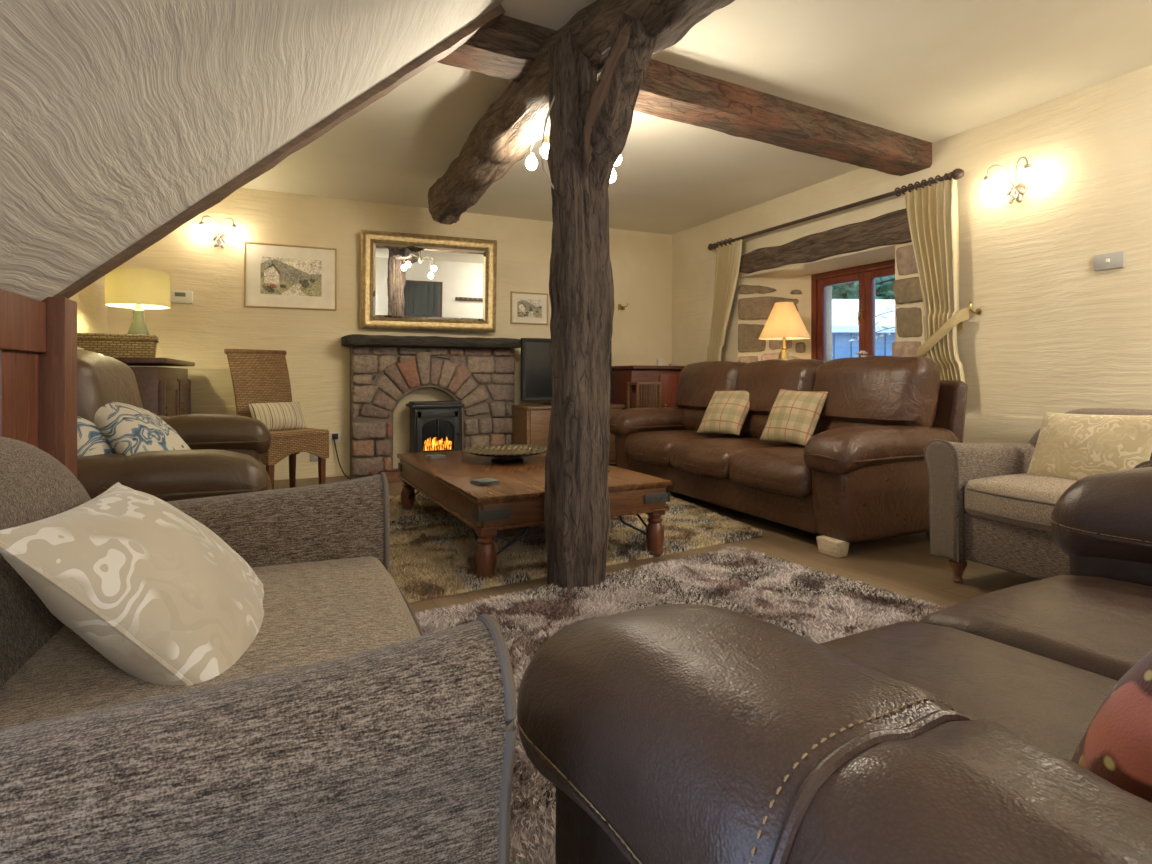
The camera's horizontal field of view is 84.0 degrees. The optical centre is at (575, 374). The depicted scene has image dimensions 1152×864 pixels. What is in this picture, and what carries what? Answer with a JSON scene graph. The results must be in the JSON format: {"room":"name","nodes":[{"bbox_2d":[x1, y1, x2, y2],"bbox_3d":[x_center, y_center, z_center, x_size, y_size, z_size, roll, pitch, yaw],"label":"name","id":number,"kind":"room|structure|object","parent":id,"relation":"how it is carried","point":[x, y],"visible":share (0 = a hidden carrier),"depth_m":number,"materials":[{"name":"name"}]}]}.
{"room":"traditional dwelling","nodes":[
{"label":"traditional dwelling","id":0,"kind":"room"},
{"bbox_2d":[0,289,46,447],"bbox_3d":[-0.872,0.330,0.234,0.052,1.120,3.960,0,0,-25],"label":"wood paneling","id":1,"kind":"structure","parent":0,"point":[23,319],"depth_m":1.86,"materials":[{"name":"brown wood"}]},
{"bbox_2d":[69,276,106,333],"bbox_3d":[-2.987,-0.350,3.424,0.120,2.600,3.470,0,0,-25],"label":"wall","id":2,"kind":"structure","parent":0,"point":[91,307],"depth_m":4.58,"materials":[{"name":"paint"}]},
{"bbox_2d":[0,0,502,300],"bbox_3d":[-0.185,-0.939,0.570,1.567,1.463,3.990,0,0,-25],"label":"ceiling","id":3,"kind":"structure","parent":0,"point":[118,117],"depth_m":1.55,"materials":[{"name":"paint"}]},
{"bbox_2d":[53,4,504,298],"bbox_3d":[-1.031,-0.900,2.418,1.575,1.347,0.085,0,0,-25],"label":"trim","id":4,"kind":"structure","parent":3,"relation":"attached to","point":[452,43],"depth_m":2.39,"materials":[{"name":"brown wood"}]},
{"bbox_2d":[107,188,671,479],"bbox_3d":[-1.330,-0.350,6.165,5.400,2.700,0.200,0,0,-25],"label":"wall","id":5,"kind":"structure","parent":0,"point":[217,320],"depth_m":5.65,"materials":[{"name":"paint"}]},
{"bbox_2d":[171,290,192,303],"bbox_3d":[-3.182,-0.630,5.168,0.155,0.100,0.038,0,0,-25],"label":"thermostat","id":6,"kind":"object","parent":5,"relation":"attached to","point":[177,296],"visible":0.94,"depth_m":5.15,"materials":[{"name":"white plastic"}]},
{"bbox_2d":[198,215,237,248],"bbox_3d":[-2.922,-1.165,5.231,0.288,0.246,0.139,0,0,-25],"label":"wall sconce","id":7,"kind":"object","parent":5,"relation":"attached to","point":[219,239],"visible":1,"depth_m":5.24,"materials":[{"name":"white glass"}]},
{"bbox_2d":[244,241,336,310],"bbox_3d":[-2.451,-0.845,5.515,0.729,0.550,0.022,0,0,-25],"label":"framed picture","id":8,"kind":"object","parent":5,"relation":"attached to","point":[282,276],"visible":1,"depth_m":5.51},
{"bbox_2d":[310,453,317,460],"bbox_3d":[-2.280,0.710,5.599,0.088,0.088,0.016,0,0,-25],"label":"plate","id":9,"kind":"object","parent":5,"relation":"attached to","point":[312,457],"visible":0.38,"depth_m":5.59,"materials":[{"name":"grey plastic"}]},
{"bbox_2d":[329,432,339,441],"bbox_3d":[-2.152,0.550,5.632,0.148,0.088,0.062,0,0,-25],"label":"wall socket","id":10,"kind":"object","parent":5,"relation":"attached to","point":[333,436],"visible":0.52,"depth_m":5.64,"materials":[{"name":"white plastic"}]},
{"bbox_2d":[361,229,496,331],"bbox_3d":[-1.338,-0.851,5.917,1.235,0.875,0.094,0,0,-22],"label":"mirror","id":11,"kind":"object","parent":5,"relation":"attached to","point":[409,281],"visible":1,"depth_m":5.91,"materials":[{"name":"gold glass"}]},
{"bbox_2d":[511,291,547,324],"bbox_3d":[-0.466,-0.670,6.441,0.400,0.320,0.022,0,0,-25],"label":"framed picture","id":12,"kind":"object","parent":5,"relation":"attached to","point":[526,307],"visible":1,"depth_m":6.44},
{"bbox_2d":[618,303,627,309],"bbox_3d":[0.504,-0.736,6.884,0.106,0.071,0.043,0,0,-11],"label":"wall bracket","id":13,"kind":"object","parent":5,"relation":"attached to","point":[619,305],"visible":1,"depth_m":6.87,"materials":[{"name":"gold metal"}]},
{"bbox_2d":[274,464,1039,614],"bbox_3d":[0.297,0.950,2.676,6.400,0.100,8.200,0,0,-25],"label":"floor","id":14,"kind":"structure","parent":0,"point":[904,564],"depth_m":3.04,"materials":[{"name":"brown wood"}]},
{"bbox_2d":[39,297,76,477],"bbox_3d":[-1.708,0.320,2.100,0.085,1.140,0.140,0,0,-25],"label":"wooden post","id":15,"kind":"object","parent":14,"relation":"on","point":[58,365],"visible":0.36,"depth_m":2.05,"materials":[{"name":"brown wood"}]},
{"bbox_2d":[112,357,194,416],"bbox_3d":[-2.988,0.399,4.300,0.609,1.002,1.460,0,0,-25],"label":"base cabinet","id":16,"kind":"object","parent":14,"relation":"on","point":[165,391],"visible":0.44,"depth_m":3.85,"materials":[{"name":"brown wood"}]},
{"bbox_2d":[77,333,158,356],"bbox_3d":[-2.807,-0.173,3.877,0.459,0.140,0.306,0,0,-31],"label":"wicker basket","id":17,"kind":"object","parent":16,"relation":"on","point":[110,345],"visible":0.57,"depth_m":3.78,"materials":[{"name":"brown wicker"}]},
{"bbox_2d":[105,267,170,334],"bbox_3d":[-2.986,-0.403,4.367,0.370,0.600,0.370,0,0,-25],"label":"table lamp","id":18,"kind":"object","parent":16,"relation":"on","point":[138,289],"visible":0.76,"depth_m":4.24,"materials":[{"name":"fabric"}]},
{"bbox_2d":[77,349,271,501],"bbox_3d":[-1.905,0.396,2.864,0.999,1.009,1.396,0,0,-25],"label":"leather armchair","id":19,"kind":"object","parent":14,"relation":"on","point":[223,458],"visible":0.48,"depth_m":2.42,"materials":[{"name":"brown leather"}]},
{"bbox_2d":[77,416,114,456],"bbox_3d":[-1.854,0.285,2.489,0.215,0.362,0.409,0,0,-14],"label":"cushion","id":20,"kind":"object","parent":19,"relation":"on","point":[90,441],"visible":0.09,"depth_m":2.38,"materials":[{"name":"beige fabric"}]},
{"bbox_2d":[77,349,142,423],"bbox_3d":[-2.103,0.189,2.770,0.353,0.595,0.872,0,0,-25],"label":"cushion","id":21,"kind":"object","parent":19,"relation":"on","point":[102,380],"depth_m":2.55,"materials":[{"name":"brown leather"}]},
{"bbox_2d":[94,402,190,455],"bbox_3d":[-1.776,0.255,2.625,0.302,0.346,0.465,0,0,2],"label":"cushion","id":22,"kind":"object","parent":19,"relation":"on","point":[128,429],"visible":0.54,"depth_m":2.50,"materials":[{"name":"beige fabric"}]},
{"bbox_2d":[262,465,271,489],"bbox_3d":[-1.804,0.529,2.911,0.771,0.217,0.865,0,0,-25],"label":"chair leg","id":23,"kind":"object","parent":19,"relation":"on","point":[270,486],"depth_m":3.18,"materials":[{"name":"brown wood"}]},
{"bbox_2d":[0,436,516,863],"bbox_3d":[-0.672,0.500,1.015,0.850,0.800,1.244,0,0,-22],"label":"armchair","id":24,"kind":"object","parent":14,"relation":"on","point":[345,732],"visible":0.8,"depth_m":0.58,"materials":[{"name":"grey fabric"}]},
{"bbox_2d":[0,482,263,685],"bbox_3d":[-0.686,0.360,1.087,0.301,0.331,0.557,0,0,-22],"label":"cushion","id":25,"kind":"object","parent":24,"relation":"on","point":[147,585],"visible":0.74,"depth_m":0.90,"materials":[{"name":"beige fabric"}]},
{"bbox_2d":[0,556,419,728],"bbox_3d":[-0.602,0.515,1.044,0.693,0.194,0.926,0,0,-23],"label":"seat cushion","id":26,"kind":"object","parent":24,"relation":"on","point":[317,609],"depth_m":1.02,"materials":[{"name":"grey fabric"}]},
{"bbox_2d":[224,349,328,489],"bbox_3d":[-2.278,0.350,4.874,0.626,1.100,0.486,0,0,35],"label":"wicker chair","id":27,"kind":"object","parent":14,"relation":"on","point":[258,376],"visible":0.64,"depth_m":4.88,"materials":[{"name":"wicker"}]},
{"bbox_2d":[249,402,305,430],"bbox_3d":[-2.255,0.315,4.850,0.179,0.212,0.402,0,0,34],"label":"cushion","id":28,"kind":"object","parent":27,"relation":"on","point":[280,415],"visible":0.77,"depth_m":4.79,"materials":[{"name":"beige fabric"}]},
{"bbox_2d":[334,440,398,478],"bbox_3d":[-1.790,0.734,5.511,0.698,0.331,0.294,0,0,-1],"label":"power cable","id":29,"kind":"object","parent":14,"relation":"on","point":[345,475],"visible":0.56,"depth_m":5.56,"materials":[{"name":"black plastic"}]},
{"bbox_2d":[341,334,520,482],"bbox_3d":[-1.249,0.275,5.784,1.595,1.250,0.550,0,0,-25],"label":"fireplace","id":30,"kind":"object","parent":14,"relation":"on","point":[478,373],"visible":0.88,"depth_m":5.73,"materials":[{"name":"stone"}]},
{"bbox_2d":[406,401,463,452],"bbox_3d":[-1.272,0.540,5.781,0.470,0.600,0.325,0,0,-25],"label":"stove","id":31,"kind":"object","parent":30,"relation":"on","point":[434,425],"visible":0.82,"depth_m":5.67,"materials":[{"name":"metal"}]},
{"bbox_2d":[512,403,624,464],"bbox_3d":[-0.074,0.583,6.144,1.000,0.595,0.462,0,0,-25],"label":"stand","id":32,"kind":"object","parent":14,"relation":"on","point":[530,422],"visible":0.2,"depth_m":5.83,"materials":[{"name":"brown wood"}]},
{"bbox_2d":[521,338,611,404],"bbox_3d":[-0.082,-0.030,6.163,0.940,0.630,0.220,0,0,-25],"label":"television","id":33,"kind":"object","parent":32,"relation":"on","point":[536,373],"visible":0.38,"depth_m":6.02,"materials":[{"name":"black plastic"}]},
{"bbox_2d":[389,492,761,602],"bbox_3d":[-0.168,0.881,4.053,2.203,0.037,2.556,0,0,-22],"label":"shaggy rug","id":34,"kind":"object","parent":14,"relation":"on","point":[433,552],"visible":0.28,"depth_m":3.32,"materials":[{"name":"beige carpet"}]},
{"bbox_2d":[397,450,671,579],"bbox_3d":[-0.355,0.704,3.696,1.000,0.368,1.700,0,0,-27],"label":"coffee table","id":35,"kind":"object","parent":34,"relation":"on","point":[517,501],"visible":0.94,"depth_m":3.12,"materials":[{"name":"brown wood"}]},
{"bbox_2d":[425,454,445,458],"bbox_3d":[-0.883,0.512,4.023,0.108,0.016,0.109,0,0,-31],"label":"coaster","id":36,"kind":"object","parent":35,"relation":"on","point":[432,456],"visible":1,"depth_m":3.99,"materials":[{"name":"stone"}]},
{"bbox_2d":[470,478,498,485],"bbox_3d":[-0.438,0.512,3.071,0.107,0.016,0.108,0,0,-36],"label":"coaster","id":37,"kind":"object","parent":35,"relation":"on","point":[484,481],"visible":1,"depth_m":3.05,"materials":[{"name":"stone"}]},
{"bbox_2d":[463,444,546,461],"bbox_3d":[-0.421,0.486,3.908,0.530,0.069,0.530,0,0,-25],"label":"decorative dish","id":38,"kind":"object","parent":35,"relation":"on","point":[502,452],"visible":0.98,"depth_m":3.95,"materials":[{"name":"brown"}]},
{"bbox_2d":[544,32,614,589],"bbox_3d":[0.018,-0.268,2.738,0.282,2.340,0.264,0,0,-25],"label":"timber post","id":39,"kind":"object","parent":14,"relation":"on","point":[577,518],"visible":0.91,"depth_m":2.65,"materials":[{"name":"brown wood"}]},
{"bbox_2d":[541,95,554,188],"bbox_3d":[-0.113,-0.995,2.716,0.070,0.414,0.013,0,0,-4],"label":"cable","id":40,"kind":"object","parent":39,"relation":"attached to","point":[552,102],"visible":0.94,"depth_m":2.71,"materials":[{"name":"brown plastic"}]},
{"bbox_2d":[580,10,655,192],"bbox_3d":[0.148,-1.059,2.585,0.196,0.702,0.425,0,0,-33],"label":"brace","id":41,"kind":"object","parent":39,"relation":"attached to","point":[609,115],"visible":0.89,"depth_m":2.54,"materials":[{"name":"brown wood"}]},
{"bbox_2d":[627,382,660,408],"bbox_3d":[0.651,0.484,6.129,0.262,0.832,0.202,0,0,-25],"label":"rack","id":42,"kind":"object","parent":14,"relation":"on","point":[637,384],"visible":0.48,"depth_m":6.05,"materials":[{"name":"brown wood"}]},
{"bbox_2d":[610,365,684,409],"bbox_3d":[0.818,0.396,6.670,0.890,0.978,0.660,0,0,-25],"label":"base cabinet","id":43,"kind":"object","parent":14,"relation":"on","point":[669,380],"visible":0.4,"depth_m":6.38,"materials":[{"name":"brown wood"}]},
{"bbox_2d":[657,359,662,365],"bbox_3d":[0.860,-0.128,6.579,0.055,0.070,0.032,0,0,-25],"label":"box","id":44,"kind":"object","parent":43,"relation":"on","point":[659,361],"visible":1,"depth_m":6.57,"materials":[{"name":"white plastic"}]},
{"bbox_2d":[415,546,946,863],"bbox_3d":[0.472,0.881,1.892,2.149,0.037,1.958,0,0,-33],"label":"shaggy rug","id":45,"kind":"object","parent":14,"relation":"on","point":[815,606],"visible":0.27,"depth_m":2.42,"materials":[{"name":"grey carpet"}]},
{"bbox_2d":[609,356,967,557],"bbox_3d":[1.206,0.393,4.374,1.027,1.015,2.475,0,0,-25],"label":"leather sofa","id":46,"kind":"object","parent":14,"relation":"on","point":[861,474],"visible":0.86,"depth_m":3.57,"materials":[{"name":"brown leather"}]},
{"bbox_2d":[625,430,735,465],"bbox_3d":[0.832,0.541,4.905,0.794,0.215,0.643,0,0,-25],"label":"seat cushion","id":47,"kind":"object","parent":46,"relation":"on","point":[648,447],"depth_m":4.73,"materials":[{"name":"brown leather"}]},
{"bbox_2d":[675,361,745,434],"bbox_3d":[1.097,0.191,5.159,0.355,0.608,0.772,0,0,-25],"label":"cushion","id":48,"kind":"object","parent":46,"relation":"on","point":[698,382],"depth_m":5.08,"materials":[{"name":"brown leather"}]},
{"bbox_2d":[697,391,749,434],"bbox_3d":[1.083,0.266,4.610,0.244,0.316,0.385,0,0,-39],"label":"cushion","id":49,"kind":"object","parent":46,"relation":"on","point":[726,412],"visible":0.92,"depth_m":4.54,"materials":[{"name":"beige fabric"}]},
{"bbox_2d":[670,437,796,478],"bbox_3d":[1.102,0.541,4.326,0.792,0.217,0.641,0,0,-25],"label":"seat cushion","id":50,"kind":"object","parent":46,"relation":"on","point":[706,458],"depth_m":4.13,"materials":[{"name":"brown leather"}]},
{"bbox_2d":[729,446,811,496],"bbox_3d":[1.373,0.540,3.744,0.793,0.214,0.646,0,0,-25],"label":"seat cushion","id":51,"kind":"object","parent":46,"relation":"on","point":[780,471],"depth_m":3.55,"materials":[{"name":"brown leather"}]},
{"bbox_2d":[735,359,824,445],"bbox_3d":[1.418,0.190,4.473,0.354,0.608,0.774,0,0,-25],"label":"cushion","id":52,"kind":"object","parent":46,"relation":"on","point":[763,380],"depth_m":4.39,"materials":[{"name":"brown leather"}]},
{"bbox_2d":[760,389,827,445],"bbox_3d":[1.363,0.260,4.012,0.219,0.334,0.375,0,0,-29],"label":"cushion","id":53,"kind":"object","parent":46,"relation":"on","point":[793,417],"visible":0.96,"depth_m":3.94,"materials":[{"name":"beige fabric"}]},
{"bbox_2d":[812,356,940,436],"bbox_3d":[1.740,0.189,3.787,0.353,0.607,0.772,0,0,-25],"label":"cushion","id":54,"kind":"object","parent":46,"relation":"on","point":[898,391],"depth_m":3.58,"materials":[{"name":"brown leather"}]},
{"bbox_2d":[516,467,1151,863],"bbox_3d":[0.894,0.425,0.796,1.694,0.951,1.127,0,0,-29],"label":"leather sofa","id":55,"kind":"object","parent":14,"relation":"on","point":[666,733],"visible":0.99,"depth_m":0.60,"materials":[{"name":"brown leather"}]},
{"bbox_2d":[820,621,1117,760],"bbox_3d":[0.583,0.532,0.768,0.570,0.215,0.867,0,0,-29],"label":"seat cushion","id":56,"kind":"object","parent":55,"relation":"on","point":[1050,704],"depth_m":0.91,"materials":[{"name":"leather"}]},
{"bbox_2d":[919,575,1151,680],"bbox_3d":[1.082,0.531,1.045,0.571,0.216,0.871,0,0,-29],"label":"seat cushion","id":57,"kind":"object","parent":55,"relation":"on","point":[1098,624],"depth_m":1.15,"materials":[{"name":"leather"}]},
{"bbox_2d":[1071,650,1151,802],"bbox_3d":[0.689,0.365,0.653,0.482,0.461,0.256,0,0,-36],"label":"cushion","id":58,"kind":"object","parent":55,"relation":"on","point":[1116,746],"visible":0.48,"depth_m":0.60,"materials":[{"name":"red fabric"}]},
{"bbox_2d":[924,408,1151,582],"bbox_3d":[2.111,0.522,2.606,0.850,0.755,0.914,0,0,-25],"label":"armchair","id":59,"kind":"object","parent":14,"relation":"on","point":[985,508],"visible":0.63,"depth_m":2.67,"materials":[{"name":"grey fabric"}]},
{"bbox_2d":[964,473,1077,532],"bbox_3d":[2.042,0.515,2.574,0.693,0.193,0.596,0,0,-25],"label":"seat cushion","id":60,"kind":"object","parent":59,"relation":"on","point":[1003,502],"depth_m":2.54,"materials":[{"name":"beige fabric"}]},
{"bbox_2d":[1027,412,1151,479],"bbox_3d":[2.084,0.315,2.605,0.191,0.328,0.477,0,0,-14],"label":"cushion","id":61,"kind":"object","parent":59,"relation":"on","point":[1071,446],"visible":0.73,"depth_m":2.54,"materials":[{"name":"beige fabric"}]},
{"bbox_2d":[241,0,1151,234],"bbox_3d":[0.436,-1.620,2.851,6.000,0.100,8.000,0,0,-25],"label":"ceiling","id":62,"kind":"structure","parent":0,"point":[931,71],"depth_m":3.53,"materials":[{"name":"paint"}]},
{"bbox_2d":[526,135,620,182],"bbox_3d":[-0.013,-1.295,3.416,0.512,0.550,0.122,0,0,-2],"label":"pendant light","id":63,"kind":"object","parent":62,"relation":"hanging from","point":[531,162],"visible":0.28,"depth_m":3.39,"materials":[{"name":"white glass"}]},
{"bbox_2d":[428,0,734,224],"bbox_3d":[-0.276,-1.406,3.515,0.455,0.408,3.744,0,0,-29],"label":"ceiling beam","id":64,"kind":"structure","parent":62,"relation":"attached to","point":[509,127],"depth_m":3.14,"materials":[{"name":"brown wood"}]},
{"bbox_2d":[437,15,931,175],"bbox_3d":[0.865,-1.494,3.599,3.440,0.192,0.260,0,0,-29],"label":"ceiling beam","id":65,"kind":"structure","parent":62,"relation":"attached to","point":[506,49],"depth_m":3.50,"materials":[{"name":"brown wood"}]},
{"bbox_2d":[672,65,1151,442],"bbox_3d":[2.896,-0.350,3.999,0.610,2.600,7.800,0,0,-25],"label":"wall","id":66,"kind":"structure","parent":0,"point":[1052,332],"depth_m":3.80,"materials":[{"name":"paint"}]},
{"bbox_2d":[738,285,805,362],"bbox_3d":[1.845,-0.424,6.045,0.613,0.883,0.081,0,0,19],"label":"trim","id":67,"kind":"structure","parent":66,"relation":"attached to","point":[754,308],"depth_m":6.07,"materials":[{"name":"stone"}]},
{"bbox_2d":[739,208,911,273],"bbox_3d":[1.998,-1.051,5.157,0.114,0.248,2.060,0,0,-25],"label":"wooden lintel","id":68,"kind":"object","parent":66,"relation":"attached to","point":[892,228],"visible":0.88,"depth_m":5.02,"materials":[{"name":"brown wood"}]},
{"bbox_2d":[708,168,963,250],"bbox_3d":[1.913,-1.270,5.217,0.143,0.071,2.620,0,0,-25],"label":"pole","id":69,"kind":"object","parent":66,"relation":"attached to","point":[958,173],"visible":0.99,"depth_m":4.68,"materials":[{"name":"brown wood"}]},
{"bbox_2d":[707,239,741,360],"bbox_3d":[1.422,-0.458,6.161,0.093,1.615,0.523,0,0,-25],"label":"curtain","id":70,"kind":"object","parent":69,"relation":"hanging from","point":[728,258],"visible":0.67,"depth_m":6.17,"materials":[{"name":"beige fabric"}]},
{"bbox_2d":[905,178,968,382],"bbox_3d":[2.348,-0.547,4.198,0.170,1.435,0.436,0,0,-25],"label":"curtain","id":71,"kind":"object","parent":69,"relation":"hanging from","point":[932,211],"visible":0.89,"depth_m":4.14,"materials":[{"name":"beige fabric"}]},
{"bbox_2d":[811,259,894,361],"bbox_3d":[2.460,-0.460,5.423,0.137,0.950,1.180,0,0,-25],"label":"window","id":72,"kind":"structure","parent":66,"relation":"in","point":[866,274],"depth_m":5.46,"materials":[{"name":"brown wood"}]},
{"bbox_2d":[892,244,922,356],"bbox_3d":[2.332,-0.479,4.480,0.067,0.856,0.257,0,0,-25],"label":"trim","id":73,"kind":"structure","parent":66,"relation":"attached to","point":[907,290],"depth_m":4.47,"materials":[{"name":"stone"}]},
{"bbox_2d":[969,300,981,314],"bbox_3d":[2.502,-0.423,4.019,0.094,0.087,0.040,0,0,-25],"label":"hook","id":74,"kind":"object","parent":66,"relation":"attached to","point":[978,311],"visible":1,"depth_m":4.01,"materials":[{"name":"gold metal"}]},
{"bbox_2d":[982,157,1033,203],"bbox_3d":[2.576,-1.140,3.788,0.139,0.246,0.288,0,0,-25],"label":"wall sconce","id":75,"kind":"object","parent":66,"relation":"attached to","point":[1015,191],"visible":1,"depth_m":3.79,"materials":[{"name":"white glass"}]},
{"bbox_2d":[1094,251,1124,270],"bbox_3d":[2.823,-0.605,3.394,0.027,0.086,0.135,0,0,-25],"label":"light switch","id":76,"kind":"object","parent":66,"relation":"attached to","point":[1112,260],"visible":1,"depth_m":3.39,"materials":[{"name":"grey plastic"}]},
{"bbox_3d":[2.119,0.040,5.347,0.640,0.040,1.899,0,0,-25],"label":"trim","id":77,"kind":"structure","parent":66,"relation":"attached to","visible":0},
{"bbox_2d":[759,302,809,359],"bbox_3d":[1.802,-0.302,5.541,0.430,0.645,0.430,0,0,-25],"label":"table lamp","id":78,"kind":"object","parent":77,"relation":"on","point":[784,322],"visible":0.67,"depth_m":5.43,"materials":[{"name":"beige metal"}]},
{"bbox_2d":[856,351,867,356],"bbox_3d":[2.301,-0.087,5.197,0.186,0.215,0.139,0,0,-25],"label":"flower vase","id":79,"kind":"object","parent":77,"relation":"on","point":[863,352],"visible":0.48,"depth_m":5.22,"materials":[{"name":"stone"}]},
{"label":"outside","id":80,"kind":"structure","parent":0,"visible":0},
{"bbox_3d":[7.342,1.350,6.734,9.000,0.100,14.000,0,0,-25],"label":"ground","id":81,"kind":"structure","parent":80,"visible":0},
{"bbox_2d":[832,299,894,359],"bbox_3d":[4.795,-0.150,13.384,5.000,2.900,2.850,0,0,-5],"label":"garage","id":82,"kind":"structure","parent":81,"relation":"on","point":[844,311],"depth_m":12.26,"materials":[{"name":"white"}]},
{"bbox_2d":[832,275,894,296],"bbox_3d":[9.292,-0.591,14.272,1.698,4.379,14.301,0,0,-25],"label":"hedge","id":83,"kind":"object","parent":81,"relation":"on","point":[887,286],"visible":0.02,"depth_m":16.09,"materials":[{"name":"green plant"}]},
{"bbox_2d":[849,307,894,340],"bbox_3d":[2.876,0.275,6.399,0.527,2.051,0.632,0,0,-25],"label":"shrub","id":84,"kind":"object","parent":81,"relation":"on","point":[889,310],"visible":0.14,"depth_m":6.31,"materials":[{"name":"green plant"}]},
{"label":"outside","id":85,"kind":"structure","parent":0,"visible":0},
{"bbox_2d":[832,276,894,299],"bbox_3d":[6.597,-0.702,16.398,3.679,4.006,3.878,0,0,-7],"label":"tree","id":86,"kind":"object","parent":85,"point":[842,290],"visible":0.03,"depth_m":15.40,"materials":[{"name":"green plant"}]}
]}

